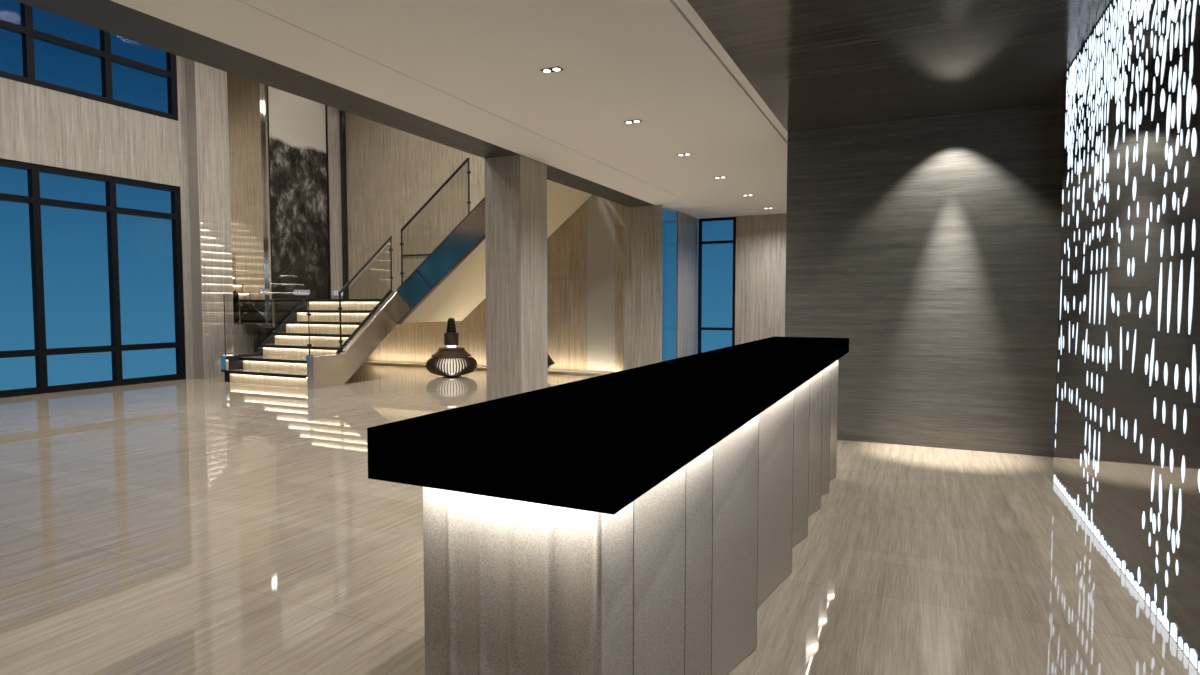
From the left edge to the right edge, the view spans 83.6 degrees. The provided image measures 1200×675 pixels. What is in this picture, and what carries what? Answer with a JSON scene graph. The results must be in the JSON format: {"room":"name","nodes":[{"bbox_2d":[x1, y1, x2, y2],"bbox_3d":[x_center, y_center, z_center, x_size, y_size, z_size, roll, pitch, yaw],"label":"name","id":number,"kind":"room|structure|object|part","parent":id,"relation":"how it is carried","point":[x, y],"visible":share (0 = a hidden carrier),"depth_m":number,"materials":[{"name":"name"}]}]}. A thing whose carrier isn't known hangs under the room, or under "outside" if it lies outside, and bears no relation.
{"room":"lobby","nodes":[
{"label":"lobby","id":0,"kind":"room"},
{"bbox_2d":[0,55,193,378],"bbox_3d":[-9.998,-2.501,5.772,0.234,7.020,13.000,1,3,25],"label":"wall","id":1,"kind":"structure","parent":0,"point":[39,125],"depth_m":10.37,"materials":[{"name":"beige wood"}]},
{"bbox_2d":[0,3,177,120],"bbox_3d":[-9.487,-4.166,6.663,0.117,1.443,10.517,1,3,25],"label":"window","id":2,"kind":"structure","parent":1,"relation":"in","point":[26,30],"depth_m":10.30,"materials":[{"name":"black"}]},
{"bbox_2d":[0,158,185,397],"bbox_3d":[-9.487,-0.693,6.836,0.117,3.302,10.517,1,3,25],"label":"window","id":3,"kind":"structure","parent":1,"relation":"in","point":[33,199],"depth_m":10.49,"materials":[{"name":"black"}]},
{"bbox_2d":[185,58,204,378],"bbox_3d":[-7.095,-2.791,11.590,0.491,7.020,0.016,1,3,25],"label":"trim","id":4,"kind":"structure","parent":1,"relation":"attached to","point":[190,66],"depth_m":11.56,"materials":[{"name":"beige paint"}]},
{"bbox_2d":[196,62,234,378],"bbox_3d":[-6.968,-2.804,11.854,0.494,7.020,0.569,1,3,25],"label":"wall pier","id":5,"kind":"object","parent":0,"point":[211,83],"visible":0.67,"depth_m":11.77,"materials":[{"name":"wood"}]},
{"bbox_2d":[234,106,342,354],"bbox_3d":[-6.306,-2.893,13.629,0.169,7.020,3.211,1,3,25],"label":"wall","id":6,"kind":"structure","parent":0,"point":[243,335],"depth_m":14.54,"materials":[{"name":"stone"}]},
{"bbox_2d":[227,72,267,323],"bbox_3d":[-6.702,-2.977,12.574,0.008,5.447,0.923,1,3,25],"label":"wall panel","id":7,"kind":"object","parent":6,"relation":"attached to","point":[245,117],"visible":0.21,"depth_m":12.67,"materials":[{"name":"beige wood"}]},
{"bbox_2d":[262,84,271,324],"bbox_3d":[-6.462,-2.538,13.026,0.075,6.370,0.046,1,3,25],"label":"metal strip","id":8,"kind":"object","parent":6,"relation":"attached to","point":[264,87],"visible":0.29,"depth_m":13.00,"materials":[{"name":"silver metal"}]},
{"bbox_2d":[264,289,269,294],"bbox_3d":[-6.462,-0.887,13.015,0.025,0.117,0.110,1,3,25],"label":"wall grille","id":9,"kind":"object","parent":8,"relation":"attached to","point":[266,291],"visible":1,"depth_m":13.01,"materials":[{"name":"black"}]},
{"bbox_2d":[267,86,330,298],"bbox_3d":[-6.138,-2.998,13.703,0.062,4.414,1.469,1,3,25],"label":"artwork","id":10,"kind":"object","parent":6,"relation":"attached to","point":[297,125],"visible":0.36,"depth_m":13.66},
{"bbox_3d":[-6.445,-2.949,13.055,0.062,4.381,0.032,1,3,25],"label":"frame","id":11,"kind":"part","parent":10,"relation":"part of","materials":[{"name":"black metal"}]},
{"bbox_2d":[294,289,309,294],"bbox_3d":[-6.110,-0.924,13.757,0.025,0.117,0.403,1,3,25],"label":"wall grille","id":12,"kind":"object","parent":10,"relation":"attached to","point":[296,292],"visible":0.91,"depth_m":13.74,"materials":[{"name":"black"}]},
{"bbox_3d":[-5.830,-3.014,14.351,0.062,4.381,0.032,1,3,25],"label":"frame","id":13,"kind":"part","parent":10,"relation":"part of","materials":[{"name":"black metal"}]},
{"bbox_2d":[333,290,342,295],"bbox_3d":[-5.703,-0.967,14.613,0.025,0.117,0.273,1,3,25],"label":"air vent","id":14,"kind":"object","parent":6,"relation":"in","point":[334,292],"visible":0.7,"depth_m":14.57,"materials":[{"name":"black"}]},
{"bbox_2d":[111,0,787,219],"bbox_3d":[-0.761,-1.977,4.403,2.860,0.182,18.395,1,3,25],"label":"ceiling","id":15,"kind":"structure","parent":0,"point":[469,67],"depth_m":4.89,"materials":[{"name":"white paint"}]},
{"bbox_2d":[539,66,564,72],"bbox_3d":[-0.342,-1.898,4.759,0.161,0.010,0.086,1,3,25],"label":"recessed light","id":16,"kind":"object","parent":15,"relation":"in","point":[554,68],"visible":1,"depth_m":4.75,"materials":[{"name":"white paint"}]},
{"bbox_2d":[623,119,642,123],"bbox_3d":[0.298,-1.965,6.109,0.161,0.010,0.086,1,3,25],"label":"recessed light","id":17,"kind":"object","parent":15,"relation":"in","point":[634,120],"visible":1,"depth_m":6.10,"materials":[{"name":"white paint"}]},
{"bbox_2d":[676,153,691,155],"bbox_3d":[0.935,-2.032,7.452,0.161,0.010,0.086,1,3,25],"label":"recessed light","id":18,"kind":"object","parent":15,"relation":"in","point":[680,154],"visible":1,"depth_m":7.44,"materials":[{"name":"white paint"}]},
{"bbox_2d":[345,112,614,372],"bbox_3d":[-2.623,-2.889,13.538,6.565,7.020,0.221,1,3,25],"label":"wall","id":19,"kind":"structure","parent":0,"point":[392,173],"depth_m":13.78,"materials":[{"name":"beige wood"}]},
{"bbox_2d":[364,361,608,374],"bbox_3d":[-2.403,0.608,13.433,6.552,0.046,0.091,1,3,25],"label":"baseboard","id":20,"kind":"structure","parent":19,"relation":"attached to","point":[365,362],"depth_m":13.33,"materials":[{"name":"beige paint"}]},
{"bbox_2d":[485,155,547,400],"bbox_3d":[-0.979,-0.577,7.926,0.474,2.963,0.598,1,3,25],"label":"wall column","id":21,"kind":"structure","parent":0,"point":[515,185],"depth_m":7.68,"materials":[{"name":"beige wood"}]},
{"bbox_2d":[0,363,1199,674],"bbox_3d":[-3.057,1.092,5.754,13.520,0.156,18.590,1,3,25],"label":"floor","id":22,"kind":"structure","parent":0,"point":[194,526],"depth_m":3.47,"materials":[{"name":"beige tile"}]},
{"bbox_2d":[221,180,591,388],"bbox_3d":[-3.673,-1.246,11.911,6.090,3.900,3.738,1,3,25],"label":"staircase","id":23,"kind":"structure","parent":22,"relation":"on","point":[450,282],"depth_m":11.58,"materials":[{"name":"beige wood"}]},
{"bbox_3d":[-6.248,0.441,11.172,0.125,0.266,0.046,1,3,25],"label":"plate","id":24,"kind":"part","parent":23,"relation":"part of","materials":[{"name":"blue metal"}]},
{"bbox_2d":[223,294,256,355],"bbox_3d":[-5.857,-0.688,11.952,0.016,1.898,1.815,1,3,25],"label":"glass balustrade","id":25,"kind":"object","parent":23,"relation":"on","point":[223,294],"visible":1,"depth_m":11.17,"materials":[{"name":"clear glass"}]},
{"bbox_3d":[-6.242,-0.210,11.162,0.014,1.023,0.014,0,3,3],"label":"post","id":26,"kind":"part","parent":25,"relation":"part of","materials":[{"name":"black metal"}]},
{"bbox_2d":[339,110,348,298],"bbox_3d":[-5.632,-3.093,14.765,0.062,4.525,0.110,1,3,25],"label":"metal strip","id":27,"kind":"object","parent":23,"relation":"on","point":[341,113],"visible":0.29,"depth_m":14.74,"materials":[{"name":"black metal"}]},
{"bbox_2d":[306,236,392,360],"bbox_3d":[-4.095,-0.725,11.113,0.078,2.081,1.871,1,3,25],"label":"glass balustrade","id":28,"kind":"object","parent":23,"relation":"on","point":[308,314],"visible":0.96,"depth_m":10.99,"materials":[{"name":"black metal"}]},
{"bbox_3d":[-4.480,-0.132,10.329,0.014,0.897,0.014,-3,4,-42],"label":"post","id":29,"kind":"part","parent":28,"relation":"part of","materials":[{"name":"black metal"}]},
{"bbox_3d":[-4.213,-0.216,10.890,0.026,1.010,0.026,0,3,3],"label":"post","id":30,"kind":"part","parent":28,"relation":"part of","materials":[{"name":"black metal"}]},
{"bbox_3d":[-3.959,-1.250,11.373,0.044,1.058,1.238,1,3,25],"label":"handrail","id":31,"kind":"part","parent":28,"relation":"part of","materials":[{"name":"black metal"}]},
{"bbox_3d":[-3.706,-1.315,11.905,0.026,0.946,0.026,-3,4,-42],"label":"post","id":32,"kind":"part","parent":28,"relation":"part of","materials":[{"name":"black metal"}]},
{"bbox_2d":[403,254,429,258],"bbox_3d":[-3.254,-1.087,11.976,0.754,0.796,0.031,1,3,25],"label":"glass balustrade","id":33,"kind":"object","parent":23,"relation":"on","point":[409,254],"visible":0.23,"depth_m":11.94,"materials":[{"name":"clear glass"}]},
{"bbox_3d":[-3.248,-1.469,11.954,0.741,0.031,0.031,1,3,25],"label":"handrail","id":34,"kind":"part","parent":33,"relation":"part of","materials":[{"name":"black metal"}]},
{"bbox_2d":[400,158,470,283],"bbox_3d":[-2.844,-1.959,11.522,1.513,2.108,0.044,1,3,25],"label":"glass balustrade","id":35,"kind":"object","parent":23,"relation":"on","point":[467,159],"visible":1,"depth_m":11.47,"materials":[{"name":"black metal"}]},
{"bbox_3d":[-3.502,-1.407,11.861,0.026,0.972,0.026,-3,4,-42],"label":"post","id":36,"kind":"part","parent":35,"relation":"part of","materials":[{"name":"black metal"}]},
{"bbox_3d":[-2.844,-2.435,11.498,1.483,1.153,0.044,1,3,25],"label":"handrail","id":37,"kind":"part","parent":35,"relation":"part of","materials":[{"name":"black metal"}]},
{"bbox_3d":[-2.186,-2.512,11.182,0.026,0.946,0.026,0,3,3],"label":"post","id":38,"kind":"part","parent":35,"relation":"part of","materials":[{"name":"black metal"}]},
{"bbox_2d":[426,318,476,376],"bbox_3d":[-2.673,0.171,12.080,0.915,1.046,0.915,1,3,25],"label":"lantern","id":39,"kind":"object","parent":22,"relation":"on","point":[451,359],"visible":1,"depth_m":11.87,"materials":[{"name":"brown metal"}]},
{"bbox_2d":[437,358,465,372],"bbox_3d":[-2.673,0.483,12.095,0.645,0.299,0.645,1,3,25],"label":"diffuser","id":40,"kind":"object","parent":39,"relation":"attached to","point":[454,364],"depth_m":11.81,"materials":[{"name":"white"}]},
{"bbox_2d":[548,354,554,367],"bbox_3d":[-1.244,0.245,12.126,0.858,0.893,0.858,1,3,25],"label":"lantern","id":41,"kind":"object","parent":22,"relation":"on","point":[550,361],"visible":0.06,"depth_m":12.02,"materials":[{"name":"brown metal"}]},
{"bbox_2d":[367,336,848,674],"bbox_3d":[0.703,0.615,3.267,0.563,1.039,4.356,1,3,25],"label":"reception counter","id":42,"kind":"object","parent":22,"relation":"on","point":[641,520],"depth_m":1.48,"materials":[{"name":"black"}]},
{"bbox_2d":[367,336,848,514],"bbox_3d":[0.703,0.149,3.244,0.563,0.107,4.356,1,3,25],"label":"countertop","id":43,"kind":"structure","parent":42,"relation":"on","point":[600,443],"depth_m":1.44,"materials":[{"name":"black"}]},
{"bbox_3d":[0.019,0.768,1.412,0.017,0.916,0.140,3,4,42],"label":"panel","id":44,"kind":"part","parent":42,"relation":"part of","materials":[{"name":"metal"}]},
{"bbox_3d":[0.097,0.756,1.654,0.029,0.916,0.349,3,4,41],"label":"panel","id":45,"kind":"part","parent":42,"relation":"part of","materials":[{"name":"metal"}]},
{"bbox_3d":[0.251,0.744,1.896,0.018,0.916,0.214,3,4,41],"label":"panel","id":46,"kind":"part","parent":42,"relation":"part of","materials":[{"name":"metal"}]},
{"bbox_3d":[0.406,0.726,2.272,0.030,0.916,0.583,2,3,35],"label":"panel","id":47,"kind":"part","parent":42,"relation":"part of","materials":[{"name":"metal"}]},
{"bbox_3d":[0.705,0.694,2.895,0.028,0.916,0.781,2,3,32],"label":"panel","id":48,"kind":"part","parent":42,"relation":"part of","materials":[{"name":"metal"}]},
{"bbox_3d":[0.993,0.664,3.510,0.027,0.916,0.555,2,3,34],"label":"panel","id":49,"kind":"part","parent":42,"relation":"part of","materials":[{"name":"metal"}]},
{"bbox_3d":[1.228,0.638,4.016,0.028,0.916,0.544,2,3,35],"label":"panel","id":50,"kind":"part","parent":42,"relation":"part of","materials":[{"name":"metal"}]},
{"bbox_3d":[1.435,0.617,4.451,0.030,0.916,0.406,2,4,40],"label":"panel","id":51,"kind":"part","parent":42,"relation":"part of","materials":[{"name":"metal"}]},
{"bbox_3d":[1.621,0.598,4.833,0.029,0.916,0.437,2,4,38],"label":"panel","id":52,"kind":"part","parent":42,"relation":"part of","materials":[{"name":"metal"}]},
{"bbox_2d":[624,205,662,369],"bbox_3d":[0.738,-0.756,11.499,0.682,2.964,0.032,1,3,25],"label":"wall pier","id":53,"kind":"object","parent":22,"relation":"on","point":[643,224],"visible":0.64,"depth_m":11.48,"materials":[{"name":"beige wood"}]},
{"bbox_2d":[1053,0,1199,672],"bbox_3d":[1.572,-0.234,1.050,0.094,2.958,8.463,1,3,25],"label":"screen","id":54,"kind":"object","parent":22,"relation":"on","point":[1126,455],"visible":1,"depth_m":3.13,"materials":[{"name":"black"}]},
{"bbox_2d":[615,202,627,371],"bbox_3d":[0.482,-2.813,12.033,0.338,7.020,0.286,1,3,25],"label":"wall","id":55,"kind":"structure","parent":0,"point":[619,208],"depth_m":12.03,"materials":[{"name":"beige wood"}]},
{"bbox_2d":[676,211,697,357],"bbox_3d":[1.643,-0.814,12.647,0.032,2.964,1.170,1,3,25],"label":"wall","id":56,"kind":"structure","parent":0,"point":[687,225],"depth_m":12.55,"materials":[{"name":"grey stone"}]},
{"bbox_2d":[735,214,785,344],"bbox_3d":[3.530,-0.807,12.508,1.989,2.964,0.195,1,3,25],"label":"wall","id":57,"kind":"structure","parent":0,"point":[760,273],"depth_m":12.63,"materials":[{"name":"beige wood"}]},
{"bbox_2d":[698,217,735,352],"bbox_3d":[2.280,-0.843,13.085,0.736,2.951,0.091,1,3,25],"label":"window","id":58,"kind":"structure","parent":57,"relation":"in","point":[700,242],"depth_m":13.09,"materials":[{"name":"black"}]},
{"bbox_2d":[687,0,1111,131],"bbox_3d":[0.223,-1.783,0.518,2.249,0.182,12.207,1,3,25],"label":"ceiling","id":59,"kind":"structure","parent":0,"point":[815,64],"depth_m":4.45,"materials":[{"name":"grey wood"}]},
{"bbox_2d":[785,103,1064,456],"bbox_3d":[4.385,-0.621,8.792,2.743,2.964,6.188,1,3,25],"label":"wall","id":60,"kind":"structure","parent":0,"point":[931,245],"depth_m":6.02,"materials":[{"name":"grey wood"}]},
{"bbox_3d":[-2.167,-4.140,4.963,0.240,3.666,18.395,1,3,25],"label":"wall","id":61,"kind":"structure","parent":0,"visible":0},
{"bbox_2d":[14,0,653,206],"bbox_3d":[-2.747,-2.067,4.110,0.478,0.390,16.172,1,3,25],"label":"beam","id":62,"kind":"structure","parent":61,"relation":"attached to","point":[109,16],"depth_m":4.83,"materials":[{"name":"grey paint"}]}
]}

